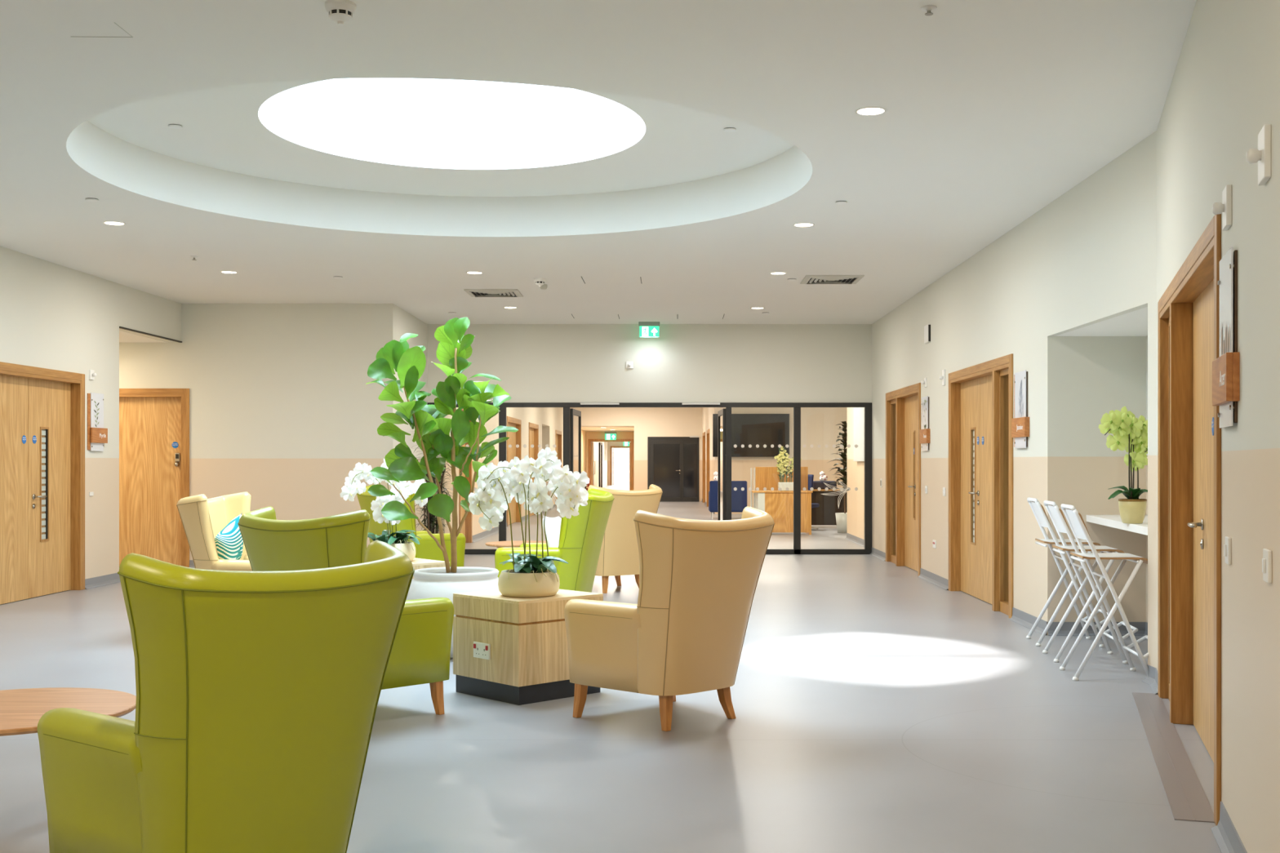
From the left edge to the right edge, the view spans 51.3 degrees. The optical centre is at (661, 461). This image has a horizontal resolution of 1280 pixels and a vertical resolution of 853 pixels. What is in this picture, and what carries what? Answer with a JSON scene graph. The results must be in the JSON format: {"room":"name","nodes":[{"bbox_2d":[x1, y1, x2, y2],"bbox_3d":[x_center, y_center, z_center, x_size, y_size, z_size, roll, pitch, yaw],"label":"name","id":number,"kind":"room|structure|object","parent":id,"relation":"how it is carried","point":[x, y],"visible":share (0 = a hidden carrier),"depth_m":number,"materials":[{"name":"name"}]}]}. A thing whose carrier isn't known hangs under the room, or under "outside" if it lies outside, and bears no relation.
{"room":"hospital interior","nodes":[
{"label":"hospital interior","id":0,"kind":"room"},
{"bbox_2d":[0,245,181,589],"bbox_3d":[-6.035,-0.309,6.101,0.152,3.218,20.202,0,0,1],"label":"wall","id":1,"kind":"structure","parent":0,"point":[53,316],"depth_m":13.65,"materials":[{"name":"paint"}]},
{"bbox_2d":[0,361,84,604],"bbox_3d":[-5.944,0.207,12.493,0.167,2.185,2.090,0,0,1],"label":"door","id":2,"kind":"structure","parent":1,"relation":"in","point":[42,410],"depth_m":12.78,"materials":[{"name":"brown wood"}]},
{"bbox_2d":[87,392,107,451],"bbox_3d":[-5.840,-0.406,13.816,0.042,0.599,0.400,0,0,1],"label":"room sign","id":3,"kind":"object","parent":1,"relation":"attached to","point":[97,435],"visible":1,"depth_m":13.77,"materials":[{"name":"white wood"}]},
{"bbox_2d":[84,573,120,589],"bbox_3d":[-5.954,1.250,5.199,0.045,0.100,18.400,0,0,1],"label":"baseboard","id":4,"kind":"structure","parent":1,"relation":"attached to","point":[103,580],"depth_m":13.94,"materials":[{"name":"grey"}]},
{"bbox_2d":[119,326,182,342],"bbox_3d":[-5.846,-1.450,15.296,0.032,0.015,1.797,0,0,1],"label":"trim","id":5,"kind":"structure","parent":1,"relation":"attached to","point":[121,327],"depth_m":15.23,"materials":[{"name":"black plastic"}]},
{"bbox_2d":[119,330,166,342],"bbox_3d":[-7.495,-1.482,15.210,3.010,0.075,2.020,0,0,0],"label":"ceiling","id":6,"kind":"structure","parent":0,"point":[124,336],"depth_m":15.66,"materials":[{"name":"paint"}]},
{"bbox_2d":[119,303,395,559],"bbox_3d":[-6.130,-0.309,16.275,5.740,3.218,0.150,0,0,0],"label":"wall","id":7,"kind":"structure","parent":0,"point":[282,408],"depth_m":16.20,"materials":[{"name":"paint"}]},
{"bbox_2d":[119,388,189,567],"bbox_3d":[-6.359,0.207,16.267,1.260,2.185,0.167,0,0,0],"label":"door","id":8,"kind":"structure","parent":7,"relation":"in","point":[154,423],"depth_m":16.29,"materials":[{"name":"brown wood"}]},
{"bbox_2d":[390,541,415,561],"bbox_3d":[-1.998,0.675,9.930,0.336,0.140,0.336,0,0,0],"label":"bowl","id":9,"kind":"object","parent":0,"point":[407,548],"depth_m":9.84,"materials":[{"name":"beige"}]},
{"bbox_2d":[382,303,427,530],"bbox_3d":[-3.325,-0.309,17.425,0.120,3.218,2.450,0,0,0],"label":"wall","id":10,"kind":"structure","parent":0,"point":[405,322],"depth_m":17.06,"materials":[{"name":"paint"}]},
{"bbox_2d":[87,78,794,196],"bbox_3d":[-1.400,-2.260,9.030,4.820,0.001,4.720,0,0,0],"label":"ceiling","id":11,"kind":"structure","parent":0,"point":[222,129],"depth_m":9.80,"materials":[{"name":"paint"}]},
{"bbox_2d":[66,120,812,236],"bbox_3d":[-1.400,-2.089,9.030,4.820,0.342,4.720,0,0,0],"label":"trim","id":12,"kind":"structure","parent":11,"relation":"attached to","point":[113,160],"depth_m":10.82,"materials":[{"name":"paint"}]},
{"bbox_2d":[257,77,645,169],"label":"skylight","id":13,"kind":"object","parent":11,"relation":"attached to","point":[420,122],"depth_m":10.17,"materials":[{"name":"white glass"}]},
{"bbox_2d":[434,407,563,535],"bbox_3d":[-3.075,-0.309,30.885,0.152,3.218,24.230,0,0,0],"label":"wall","id":14,"kind":"structure","parent":0,"point":[552,417],"depth_m":28.98,"materials":[{"name":"paint"}]},
{"bbox_2d":[458,408,472,542],"bbox_3d":[-3.108,0.207,20.718,0.167,2.185,1.260,0,0,0],"label":"door","id":15,"kind":"structure","parent":14,"relation":"in","point":[467,527],"depth_m":21.25,"materials":[{"name":"brown wood"}]},
{"bbox_2d":[506,416,521,526],"bbox_3d":[-3.081,0.207,27.307,0.168,2.185,2.471,0,0,0],"label":"door","id":16,"kind":"structure","parent":14,"relation":"in","point":[515,437],"depth_m":28.02,"materials":[{"name":"brown wood"}]},
{"bbox_2d":[472,504,556,542],"bbox_3d":[-2.982,1.250,30.885,0.052,0.100,24.230,0,0,0],"label":"baseboard","id":17,"kind":"structure","parent":14,"relation":"attached to","point":[485,534],"depth_m":23.36,"materials":[{"name":"grey"}]},
{"bbox_2d":[528,422,538,516],"bbox_3d":[-3.065,0.207,31.294,0.167,2.185,2.183,0,0,0],"label":"door","id":18,"kind":"structure","parent":14,"relation":"in","point":[533,428],"depth_m":32.14,"materials":[{"name":"brown wood"}]},
{"bbox_2d":[555,430,561,506],"bbox_3d":[-3.035,0.207,38.507,0.167,2.185,2.074,0,0,0],"label":"door","id":19,"kind":"structure","parent":14,"relation":"in","point":[557,433],"depth_m":39.38,"materials":[{"name":"brown wood"}]},
{"bbox_2d":[497,568,559,597],"bbox_3d":[-0.736,0.677,7.420,0.342,0.135,0.342,0,0,0],"label":"bowl","id":20,"kind":"object","parent":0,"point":[525,583],"depth_m":7.28,"materials":[{"name":"beige"}]},
{"bbox_2d":[542,426,548,510],"bbox_3d":[-3.385,0.100,35.695,0.730,2.400,0.150,0,0,0],"label":"wall","id":21,"kind":"structure","parent":0,"point":[544,428],"depth_m":35.62,"materials":[{"name":"paint"}]},
{"bbox_2d":[581,429,607,487],"bbox_3d":[-2.955,0.000,57.550,0.189,2.600,28.900,0,0,0],"label":"wall","id":22,"kind":"structure","parent":0,"point":[595,443],"depth_m":59.58,"materials":[{"name":"paint"}]},
{"bbox_2d":[0,0,1196,324],"bbox_3d":[-1.500,-1.918,39.900,21.000,0.001,88.200,0,0,0],"label":"ceiling","id":23,"kind":"structure","parent":0,"point":[997,109],"depth_m":7.38,"materials":[{"name":"paint"}]},
{"bbox_2d":[102,221,125,225],"bbox_3d":[-4.401,-1.915,10.729,0.178,0.006,0.178,0,0,0],"label":"recessed light","id":24,"kind":"object","parent":23,"relation":"in","point":[110,223],"visible":1,"depth_m":10.72,"materials":[{"name":"white plastic"}]},
{"bbox_2d":[324,0,356,25],"bbox_3d":[-1.345,-1.875,5.594,0.130,0.086,0.130,0,0,0],"label":"smoke detector","id":25,"kind":"object","parent":23,"relation":"attached to","point":[341,11],"visible":1,"depth_m":5.56,"materials":[{"name":"white plastic"}]},
{"bbox_2d":[463,288,523,297],"bbox_3d":[-1.899,-1.907,15.158,0.600,0.022,0.600,0,0,0],"label":"ceiling vent","id":26,"kind":"object","parent":23,"relation":"in","point":[472,292],"visible":1,"depth_m":15.09,"materials":[{"name":"metal"}]},
{"bbox_2d":[533,277,546,286],"bbox_3d":[-1.273,-1.875,13.985,0.130,0.086,0.130,0,0,0],"label":"smoke detector","id":27,"kind":"object","parent":23,"relation":"attached to","point":[540,282],"visible":1,"depth_m":13.94,"materials":[{"name":"white plastic"}]},
{"bbox_2d":[638,321,659,337],"bbox_3d":[-0.165,-1.814,18.350,0.291,0.208,0.060,0,0,0],"label":"exit sign","id":28,"kind":"object","parent":23,"relation":"hanging from","point":[646,329],"visible":1,"depth_m":18.34,"materials":[{"name":"green"}]},
{"bbox_2d":[800,275,864,284],"bbox_3d":[1.792,-1.907,14.027,0.600,0.022,0.600,0,0,0],"label":"ceiling vent","id":29,"kind":"object","parent":23,"relation":"in","point":[808,279],"visible":1,"depth_m":13.98,"materials":[{"name":"metal"}]},
{"bbox_2d":[854,106,887,115],"bbox_3d":[1.147,-1.915,7.297,0.178,0.006,0.178,0,0,0],"label":"recessed light","id":30,"kind":"object","parent":23,"relation":"in","point":[866,111],"visible":1,"depth_m":7.29,"materials":[{"name":"white plastic"}]},
{"bbox_2d":[857,108,884,115],"bbox_3d":[1.147,-1.914,7.297,0.142,0.001,0.142,0,0,0],"label":"diffuser","id":31,"kind":"object","parent":30,"relation":"attached to","point":[865,111],"depth_m":7.29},
{"bbox_2d":[920,4,937,15],"bbox_3d":[1.131,-1.903,5.634,0.066,0.029,0.066,0,0,0],"label":"sprinkler","id":32,"kind":"object","parent":23,"relation":"attached to","point":[928,8],"visible":1,"depth_m":5.62,"materials":[{"name":"white plastic"}]},
{"bbox_2d":[581,426,634,431],"bbox_3d":[-1.869,-1.170,47.100,2.383,0.060,8.000,0,0,0],"label":"ceiling","id":33,"kind":"structure","parent":0,"point":[588,428],"depth_m":46.94,"materials":[{"name":"paint"}]},
{"bbox_2d":[604,431,616,439],"bbox_3d":[-1.928,-0.979,50.800,0.452,0.323,0.060,0,0,0],"label":"exit sign","id":34,"kind":"object","parent":33,"relation":"hanging from","point":[609,435],"visible":1,"depth_m":50.80,"materials":[{"name":"green"}]},
{"bbox_2d":[586,431,634,490],"bbox_3d":[-1.869,0.000,51.075,1.983,2.600,0.150,0,0,0],"label":"wall","id":35,"kind":"structure","parent":0,"point":[589,435],"depth_m":51.00,"materials":[{"name":"beige paint"}]},
{"bbox_2d":[588,439,633,490],"bbox_3d":[-1.925,0.225,51.465,1.730,2.150,0.970,0,0,0],"label":"door frame","id":36,"kind":"structure","parent":35,"relation":"in","point":[590,444],"depth_m":50.98,"materials":[{"name":"brown wood"}]},
{"bbox_2d":[0,482,1221,852],"bbox_3d":[-1.500,1.350,39.900,21.000,0.100,88.200,0,0,0],"label":"floor","id":37,"kind":"structure","parent":0,"point":[879,707],"depth_m":6.06,"materials":[{"name":"plastic"}]},
{"bbox_2d":[0,687,136,736],"bbox_3d":[-2.240,1.076,4.600,0.820,0.452,0.820,0,0,0],"label":"round table","id":38,"kind":"object","parent":37,"relation":"on","point":[21,710],"visible":0.61,"depth_m":4.67,"materials":[{"name":"brown wood"}]},
{"bbox_2d":[176,491,252,571],"bbox_3d":[-3.014,0.766,9.757,0.869,1.068,0.826,0,0,6],"label":"armchair","id":39,"kind":"object","parent":37,"relation":"on","point":[202,518],"visible":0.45,"depth_m":9.45,"materials":[{"name":"beige leather"}]},
{"bbox_2d":[214,513,243,559],"bbox_3d":[-3.170,0.635,9.760,0.180,0.514,0.522,0,0,10],"label":"throw cushion","id":40,"kind":"object","parent":39,"relation":"on","point":[229,541],"visible":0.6,"depth_m":9.66,"materials":[{"name":"fabric"}]},
{"bbox_2d":[36,540,414,852],"bbox_3d":[-1.217,0.766,3.766,0.869,1.068,0.826,0,0,42],"label":"armchair","id":41,"kind":"object","parent":37,"relation":"on","point":[258,693],"visible":1,"depth_m":3.48,"materials":[{"name":"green leather"}]},
{"bbox_2d":[237,506,453,715],"bbox_3d":[-1.611,0.766,6.776,0.826,1.068,0.869,0,0,38],"label":"armchair","id":42,"kind":"object","parent":37,"relation":"on","point":[420,654],"visible":0.44,"depth_m":6.60,"materials":[{"name":"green leather"}]},
{"bbox_2d":[356,484,466,567],"bbox_3d":[-2.469,0.766,13.058,0.869,1.068,0.826,0,0,-41],"label":"armchair","id":43,"kind":"object","parent":37,"relation":"on","point":[428,548],"visible":0.25,"depth_m":12.84,"materials":[{"name":"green leather"}]},
{"bbox_2d":[411,557,449,578],"bbox_3d":[-1.990,1.022,9.930,0.600,0.555,0.600,0,0,-40],"label":"table","id":44,"kind":"object","parent":37,"relation":"on","point":[417,563],"visible":0.11,"depth_m":9.81,"materials":[{"name":"brown wood"}]},
{"bbox_2d":[339,458,427,561],"bbox_3d":[-2.052,0.364,9.906,0.634,0.762,0.382,0,0,0],"label":"potted orchid","id":45,"kind":"object","parent":44,"relation":"on","point":[353,486],"visible":0.63,"depth_m":9.88,"materials":[{"name":"beige"}]},
{"bbox_2d":[412,435,453,533],"bbox_3d":[-2.654,0.358,15.434,0.657,1.884,0.641,0,0,-40],"label":"bamboo","id":46,"kind":"object","parent":37,"relation":"on","point":[428,517],"visible":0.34,"depth_m":15.43,"materials":[{"name":"green plant"}]},
{"bbox_2d":[406,566,498,658],"bbox_3d":[-1.385,1.017,9.000,0.744,0.566,0.744,0,0,0],"label":"stone planter","id":47,"kind":"object","parent":37,"relation":"on","point":[434,582],"visible":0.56,"depth_m":8.74,"materials":[{"name":"stone"}]},
{"bbox_2d":[365,316,518,573],"bbox_3d":[-1.469,-0.109,8.963,1.020,1.720,0.715,0,0,0],"label":"fiddle leaf fig","id":48,"kind":"object","parent":47,"relation":"on","point":[432,430],"visible":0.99,"depth_m":8.91,"materials":[{"name":"green plant"}]},
{"bbox_2d":[484,540,546,547],"bbox_3d":[-1.320,1.041,12.750,0.720,0.522,0.720,0,0,0],"label":"round table","id":49,"kind":"object","parent":37,"relation":"on","point":[517,543],"visible":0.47,"depth_m":12.70,"materials":[{"name":"brown wood"}]},
{"bbox_2d":[453,589,603,705],"bbox_3d":[-0.756,1.022,7.502,0.617,0.555,0.600,0,0,-44],"label":"table","id":50,"kind":"object","parent":37,"relation":"on","point":[514,651],"visible":0.84,"depth_m":7.25,"materials":[{"name":"brown wood"}]},
{"bbox_2d":[473,641,490,659],"bbox_3d":[-0.984,1.038,7.310,0.011,0.086,0.146,0,0,-44],"label":"double socket","id":51,"kind":"object","parent":50,"relation":"attached to","point":[482,650],"depth_m":7.30,"materials":[{"name":"white"}]},
{"bbox_2d":[467,446,589,597],"bbox_3d":[-0.732,0.332,7.410,0.678,0.826,0.440,0,0,0],"label":"potted orchid","id":52,"kind":"object","parent":50,"relation":"on","point":[531,576],"visible":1,"depth_m":7.35,"materials":[{"name":"beige"}]},
{"bbox_2d":[494,488,613,592],"bbox_3d":[-0.863,0.766,11.116,0.869,1.068,0.826,0,0,12],"label":"armchair","id":53,"kind":"object","parent":37,"relation":"on","point":[581,535],"visible":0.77,"depth_m":10.80,"materials":[{"name":"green leather"}]},
{"bbox_2d":[542,515,561,547],"bbox_3d":[-0.860,0.655,11.120,0.196,0.421,0.444,0,0,11],"label":"throw cushion","id":54,"kind":"object","parent":53,"relation":"on","point":[552,525],"visible":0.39,"depth_m":10.95,"materials":[{"name":"white fabric"}]},
{"bbox_2d":[598,442,602,487],"bbox_3d":[-2.525,0.260,55.499,0.060,2.080,1.000,0,0,3],"label":"door","id":55,"kind":"structure","parent":37,"relation":"on","point":[600,444],"depth_m":55.38,"materials":[{"name":"grey"}]},
{"bbox_2d":[587,484,662,593],"bbox_3d":[-0.496,0.766,13.428,0.826,1.068,0.869,0,0,-36],"label":"armchair","id":56,"kind":"object","parent":37,"relation":"on","point":[619,555],"visible":0.56,"depth_m":13.11,"materials":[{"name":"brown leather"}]},
{"bbox_2d":[564,506,774,731],"bbox_3d":[0.052,0.766,6.736,0.826,1.068,0.869,0,0,-42],"label":"armchair","id":57,"kind":"object","parent":37,"relation":"on","point":[685,632],"visible":1,"depth_m":6.46,"materials":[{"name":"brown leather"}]},
{"bbox_2d":[708,480,746,519],"bbox_3d":[1.506,0.870,30.215,0.840,0.860,0.730,0,0,0],"label":"lounge chair","id":58,"kind":"object","parent":37,"relation":"on","point":[739,497],"visible":0.74,"depth_m":29.85,"materials":[{"name":"blue fabric"}]},
{"bbox_2d":[750,466,812,534],"bbox_3d":[2.139,0.700,23.940,1.077,1.200,0.720,0,0,0],"label":"reception desk","id":59,"kind":"object","parent":37,"relation":"on","point":[779,504],"visible":0.81,"depth_m":23.60,"materials":[{"name":"brown wood"}]},
{"bbox_2d":[751,489,812,493],"bbox_3d":[2.146,0.540,23.940,1.063,0.030,0.720,0,0,0],"label":"countertop","id":60,"kind":"structure","parent":59,"relation":"on","point":[753,491],"depth_m":23.58,"materials":[{"name":"white wood"}]},
{"bbox_2d":[773,445,801,490],"bbox_3d":[2.255,0.126,23.746,0.492,0.797,0.198,0,0,0],"label":"potted orchid","id":61,"kind":"object","parent":59,"relation":"on","point":[783,469],"visible":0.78,"depth_m":23.72,"materials":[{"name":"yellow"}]},
{"bbox_2d":[808,474,819,529],"bbox_3d":[2.731,0.768,25.277,0.519,1.035,0.544,0,0,29],"label":"office chair","id":62,"kind":"object","parent":37,"relation":"on","point":[811,477],"visible":0.22,"depth_m":25.17,"materials":[{"name":"blue fabric"}]},
{"bbox_2d":[811,488,846,524],"bbox_3d":[3.323,0.925,26.350,0.970,0.750,0.700,0,0,0],"label":"office desk","id":63,"kind":"object","parent":37,"relation":"on","point":[824,514],"visible":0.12,"depth_m":26.10,"materials":[{"name":"brown wood"}]},
{"bbox_2d":[813,480,836,488],"bbox_3d":[3.198,0.469,26.300,0.480,0.160,0.400,0,0,0],"label":"storage box","id":64,"kind":"object","parent":63,"relation":"on","point":[816,484],"visible":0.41,"depth_m":26.10,"materials":[{"name":"blue"}]},
{"bbox_2d":[828,421,846,533],"bbox_3d":[3.333,0.285,24.218,0.659,2.030,0.626,0,0,0],"label":"potted plant","id":65,"kind":"object","parent":37,"relation":"on","point":[841,517],"visible":0.57,"depth_m":24.14,"materials":[{"name":"green plant"}]},
{"bbox_2d":[1026,497,1108,648],"bbox_3d":[2.918,0.781,9.546,0.535,1.038,0.466,0,0,6],"label":"bar stool","id":66,"kind":"object","parent":37,"relation":"on","point":[1037,508],"visible":0.94,"depth_m":9.46,"materials":[{"name":"white"}]},
{"bbox_2d":[1042,500,1137,664],"bbox_3d":[2.823,0.781,8.796,0.535,1.038,0.466,0,0,6],"label":"bar stool","id":67,"kind":"object","parent":37,"relation":"on","point":[1055,513],"visible":0.91,"depth_m":8.70,"materials":[{"name":"white"}]},
{"bbox_2d":[1059,503,1148,680],"bbox_3d":[2.723,0.781,8.076,0.535,1.038,0.466,0,0,6],"label":"bar stool","id":68,"kind":"object","parent":37,"relation":"on","point":[1075,520],"visible":0.97,"depth_m":7.98,"materials":[{"name":"white metal"}]},
{"bbox_2d":[607,441,623,485],"bbox_3d":[-1.925,0.000,72.075,1.950,2.600,0.150,0,0,0],"label":"wall","id":69,"kind":"structure","parent":0,"point":[610,444],"depth_m":71.99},
{"bbox_2d":[610,446,629,485],"bbox_3d":[-1.900,0.240,72.465,1.700,2.120,0.970,0,0,0],"label":"door frame","id":70,"kind":"structure","parent":69,"relation":"in","point":[612,470],"depth_m":71.98,"materials":[{"name":"brown wood"}]},
{"bbox_2d":[613,448,629,482],"bbox_3d":[-1.700,0.000,81.075,2.400,2.600,0.150,0,0,0],"label":"wall","id":71,"kind":"structure","parent":0,"point":[621,455],"depth_m":81.00,"materials":[{"name":"paint"}]},
{"bbox_2d":[569,407,702,502],"bbox_3d":[-0.965,-0.309,43.075,4.570,3.218,0.150,0,0,0],"label":"wall","id":72,"kind":"structure","parent":0,"point":[646,422],"depth_m":43.00,"materials":[{"name":"paint"}]},
{"bbox_2d":[647,435,698,502],"bbox_3d":[0.391,0.240,42.985,1.659,2.120,0.150,0,0,0],"label":"door","id":73,"kind":"structure","parent":72,"relation":"in","point":[673,462],"depth_m":43.01,"materials":[{"name":"grey"}]},
{"bbox_2d":[427,324,871,402],"bbox_3d":[-0.162,-1.370,18.710,6.216,1.096,0.120,0,0,0],"label":"wall","id":74,"kind":"structure","parent":0,"point":[532,362],"depth_m":18.65,"materials":[{"name":"paint"}]},
{"bbox_2d":[427,402,871,554],"bbox_3d":[-0.160,0.241,18.635,6.212,2.118,0.130,0,0,0],"label":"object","id":75,"kind":"structure","parent":74,"relation":"in","point":[797,406],"depth_m":18.62,"materials":[{"name":"grey"}]},
{"bbox_2d":[569,408,581,473],"bbox_3d":[-1.286,0.275,19.222,0.148,2.030,1.040,0,0,3],"label":"door","id":76,"kind":"structure","parent":75,"relation":"attached to","point":[575,415],"depth_m":19.10,"materials":[{"name":"grey"}]},
{"bbox_2d":[717,408,725,519],"bbox_3d":[0.926,0.275,19.221,0.148,2.030,1.040,0,0,-2],"label":"door","id":77,"kind":"structure","parent":75,"relation":"attached to","point":[722,413],"depth_m":19.10,"materials":[{"name":"grey"}]},
{"bbox_2d":[702,407,715,514],"bbox_3d":[1.395,-0.309,38.000,0.150,3.218,10.000,0,0,0],"label":"wall","id":78,"kind":"structure","parent":0,"point":[707,412],"depth_m":37.50,"materials":[{"name":"paint"}]},
{"bbox_2d":[702,431,705,504],"bbox_3d":[1.387,0.207,40.963,0.167,2.185,2.214,0,0,0],"label":"door","id":79,"kind":"structure","parent":78,"relation":"in","point":[704,433],"depth_m":41.97,"materials":[{"name":"brown wood"}]},
{"bbox_2d":[706,428,709,506],"bbox_3d":[1.387,0.207,37.305,0.167,2.185,2.075,0,0,0],"label":"door","id":80,"kind":"structure","parent":78,"relation":"in","point":[708,430],"depth_m":38.24,"materials":[{"name":"brown wood"}]},
{"bbox_2d":[715,407,846,514],"bbox_3d":[3.763,-0.309,33.065,4.875,3.218,0.150,0,0,0],"label":"wall","id":81,"kind":"structure","parent":0,"point":[819,425],"depth_m":32.99,"materials":[{"name":"paint"}]},
{"bbox_2d":[712,413,789,457],"bbox_3d":[2.216,-0.640,32.906,1.886,1.060,0.139,0,0,0],"label":"television","id":82,"kind":"object","parent":81,"relation":"attached to","point":[753,429],"visible":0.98,"depth_m":32.83,"materials":[{"name":"black"}]},
{"bbox_2d":[846,407,864,539],"bbox_3d":[3.185,-0.309,20.585,0.150,3.218,3.630,0,0,0],"label":"wall","id":83,"kind":"structure","parent":0,"point":[855,469],"depth_m":21.61,"materials":[{"name":"paint"}]},
{"bbox_2d":[844,533,864,546],"bbox_3d":[3.092,1.250,20.585,0.036,0.100,3.630,0,0,0],"label":"baseboard","id":84,"kind":"structure","parent":83,"relation":"attached to","point":[855,540],"depth_m":21.28,"materials":[{"name":"grey"}]},
{"bbox_2d":[853,407,864,461],"bbox_3d":[3.070,-0.450,20.600,0.030,0.900,1.200,0,0,0],"label":"notice board","id":85,"kind":"object","parent":83,"relation":"attached to","point":[858,412],"visible":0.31,"depth_m":20.58,"materials":[{"name":"white"}]},
{"bbox_2d":[871,130,1156,668],"bbox_3d":[2.983,-0.309,13.190,0.151,3.218,10.920,0,0,0],"label":"wall","id":86,"kind":"structure","parent":0,"point":[1088,256],"depth_m":10.29,"materials":[{"name":"paint"}]},
{"bbox_2d":[885,382,920,576],"bbox_3d":[2.996,0.207,16.181,0.167,2.185,2.367,0,0,0],"label":"door","id":87,"kind":"structure","parent":86,"relation":"in","point":[903,406],"depth_m":16.52,"materials":[{"name":"brown wood"}]},
{"bbox_2d":[920,395,929,451],"bbox_3d":[2.898,-0.413,14.675,0.042,0.598,0.430,0,0,0],"label":"room sign","id":88,"kind":"object","parent":86,"relation":"attached to","point":[925,431],"visible":1,"depth_m":14.62,"materials":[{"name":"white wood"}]},
{"bbox_2d":[924,324,930,344],"bbox_3d":[2.905,-1.391,14.558,0.026,0.200,0.243,0,0,0],"label":"alarm box","id":89,"kind":"object","parent":86,"relation":"attached to","point":[926,328],"visible":1,"depth_m":14.50,"materials":[{"name":"white plastic"}]},
{"bbox_2d":[948,353,1013,618],"bbox_3d":[2.968,0.207,12.200,0.167,2.185,2.490,0,0,0],"label":"door","id":90,"kind":"structure","parent":86,"relation":"in","point":[980,396],"depth_m":12.37,"materials":[{"name":"brown wood"}]},
{"bbox_2d":[870,546,1155,685],"bbox_3d":[2.890,1.250,13.180,0.043,0.100,10.900,0,0,0],"label":"baseboard","id":91,"kind":"structure","parent":86,"relation":"attached to","point":[1027,620],"depth_m":10.79,"materials":[{"name":"grey"}]},
{"bbox_2d":[1011,369,1029,448],"bbox_3d":[2.870,-0.412,10.672,0.042,0.613,0.430,0,0,0],"label":"room sign","id":92,"kind":"object","parent":86,"relation":"attached to","point":[1020,421],"visible":1,"depth_m":10.62,"materials":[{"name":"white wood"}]},
{"bbox_2d":[1055,306,1147,336],"bbox_3d":[3.320,-0.967,8.915,0.760,0.066,2.189,0,0,0],"label":"ceiling","id":93,"kind":"structure","parent":0,"point":[1135,323],"depth_m":9.33,"materials":[{"name":"white paint"}]},
{"bbox_2d":[1067,336,1146,622],"bbox_3d":[3.323,0.100,10.010,0.594,2.400,0.100,0,0,0],"label":"wall","id":94,"kind":"structure","parent":0,"point":[1105,374],"depth_m":9.96,"materials":[{"name":"paint"}]},
{"bbox_2d":[1048,622,1145,635],"bbox_3d":[3.253,1.250,9.942,0.734,0.100,0.036,0,0,0],"label":"baseboard","id":95,"kind":"structure","parent":94,"relation":"attached to","point":[1066,628],"depth_m":9.95,"materials":[{"name":"grey"}]},
{"bbox_2d":[1146,335,1147,622],"bbox_3d":[3.670,0.100,8.915,0.100,2.400,2.289,0,0,0],"label":"wall","id":96,"kind":"structure","parent":0,"point":[1147,335],"depth_m":9.93,"materials":[{"name":"paint"}]},
{"bbox_2d":[1086,515,1147,535],"bbox_3d":[3.273,0.425,8.985,0.675,0.050,2.030,0,0,0],"label":"countertop","id":97,"kind":"structure","parent":96,"relation":"attached to","point":[1112,521],"depth_m":9.03,"materials":[{"name":"white"}]},
{"bbox_2d":[1098,406,1147,524],"bbox_3d":[3.009,0.022,8.621,0.356,0.756,0.303,0,0,0],"label":"potted orchid","id":98,"kind":"object","parent":97,"relation":"on","point":[1129,432],"visible":0.97,"depth_m":8.57,"materials":[{"name":"plant"}]},
{"bbox_2d":[1156,0,1279,852],"bbox_3d":[2.127,-0.309,4.944,0.151,3.218,5.766,0,0,16],"label":"wall","id":99,"kind":"structure","parent":0,"point":[1224,87],"depth_m":4.18,"materials":[{"name":"paint"}]},
{"bbox_2d":[1132,692,1214,822],"bbox_3d":[2.319,1.298,6.133,0.145,0.005,2.756,0,0,16],"label":"floor mat","id":100,"kind":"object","parent":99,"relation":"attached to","point":[1187,799],"depth_m":5.70,"materials":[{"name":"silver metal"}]},
{"bbox_2d":[1157,213,1221,826],"bbox_3d":[2.443,0.207,6.044,0.167,2.185,2.796,0,0,16],"label":"door","id":101,"kind":"structure","parent":99,"relation":"in","point":[1189,432],"depth_m":6.53,"materials":[{"name":"brown wood"}]},
{"bbox_2d":[1150,668,1247,852],"bbox_3d":[2.038,1.250,4.970,0.038,0.100,5.766,0,0,16],"label":"baseboard","id":102,"kind":"structure","parent":99,"relation":"attached to","point":[1227,837],"depth_m":4.50,"materials":[{"name":"grey"}]},
{"bbox_2d":[1212,184,1231,230],"bbox_3d":[1.889,-0.854,4.500,0.056,0.135,0.110,0,0,16],"label":"sensor","id":103,"kind":"object","parent":99,"relation":"attached to","point":[1225,207],"visible":1,"depth_m":4.46,"materials":[{"name":"white plastic"}]},
{"bbox_2d":[1212,247,1239,428],"bbox_3d":[1.887,-0.404,4.465,0.042,0.578,0.430,0,0,16],"label":"room sign","id":104,"kind":"object","parent":99,"relation":"attached to","point":[1225,368],"visible":1,"depth_m":4.33,"materials":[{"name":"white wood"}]},
{"bbox_2d":[1223,536,1231,564],"bbox_3d":[1.907,0.301,4.495,0.018,0.090,0.090,0,0,16],"label":"light switch","id":105,"kind":"object","parent":99,"relation":"attached to","point":[1228,541],"visible":1,"depth_m":4.45,"materials":[{"name":"white plastic"}]},
{"bbox_2d":[1245,124,1271,185],"bbox_3d":[1.653,-0.848,3.699,0.056,0.145,0.120,0,0,16],"label":"sensor","id":106,"kind":"object","parent":99,"relation":"attached to","point":[1262,154],"visible":1,"depth_m":3.67,"materials":[{"name":"white plastic"}]},
{"bbox_2d":[1262,548,1271,583],"bbox_3d":[1.663,0.287,3.665,0.018,0.090,0.090,0,0,16],"label":"light switch","id":107,"kind":"object","parent":99,"relation":"attached to","point":[1267,553],"visible":1,"depth_m":3.63,"materials":[{"name":"white plastic"}]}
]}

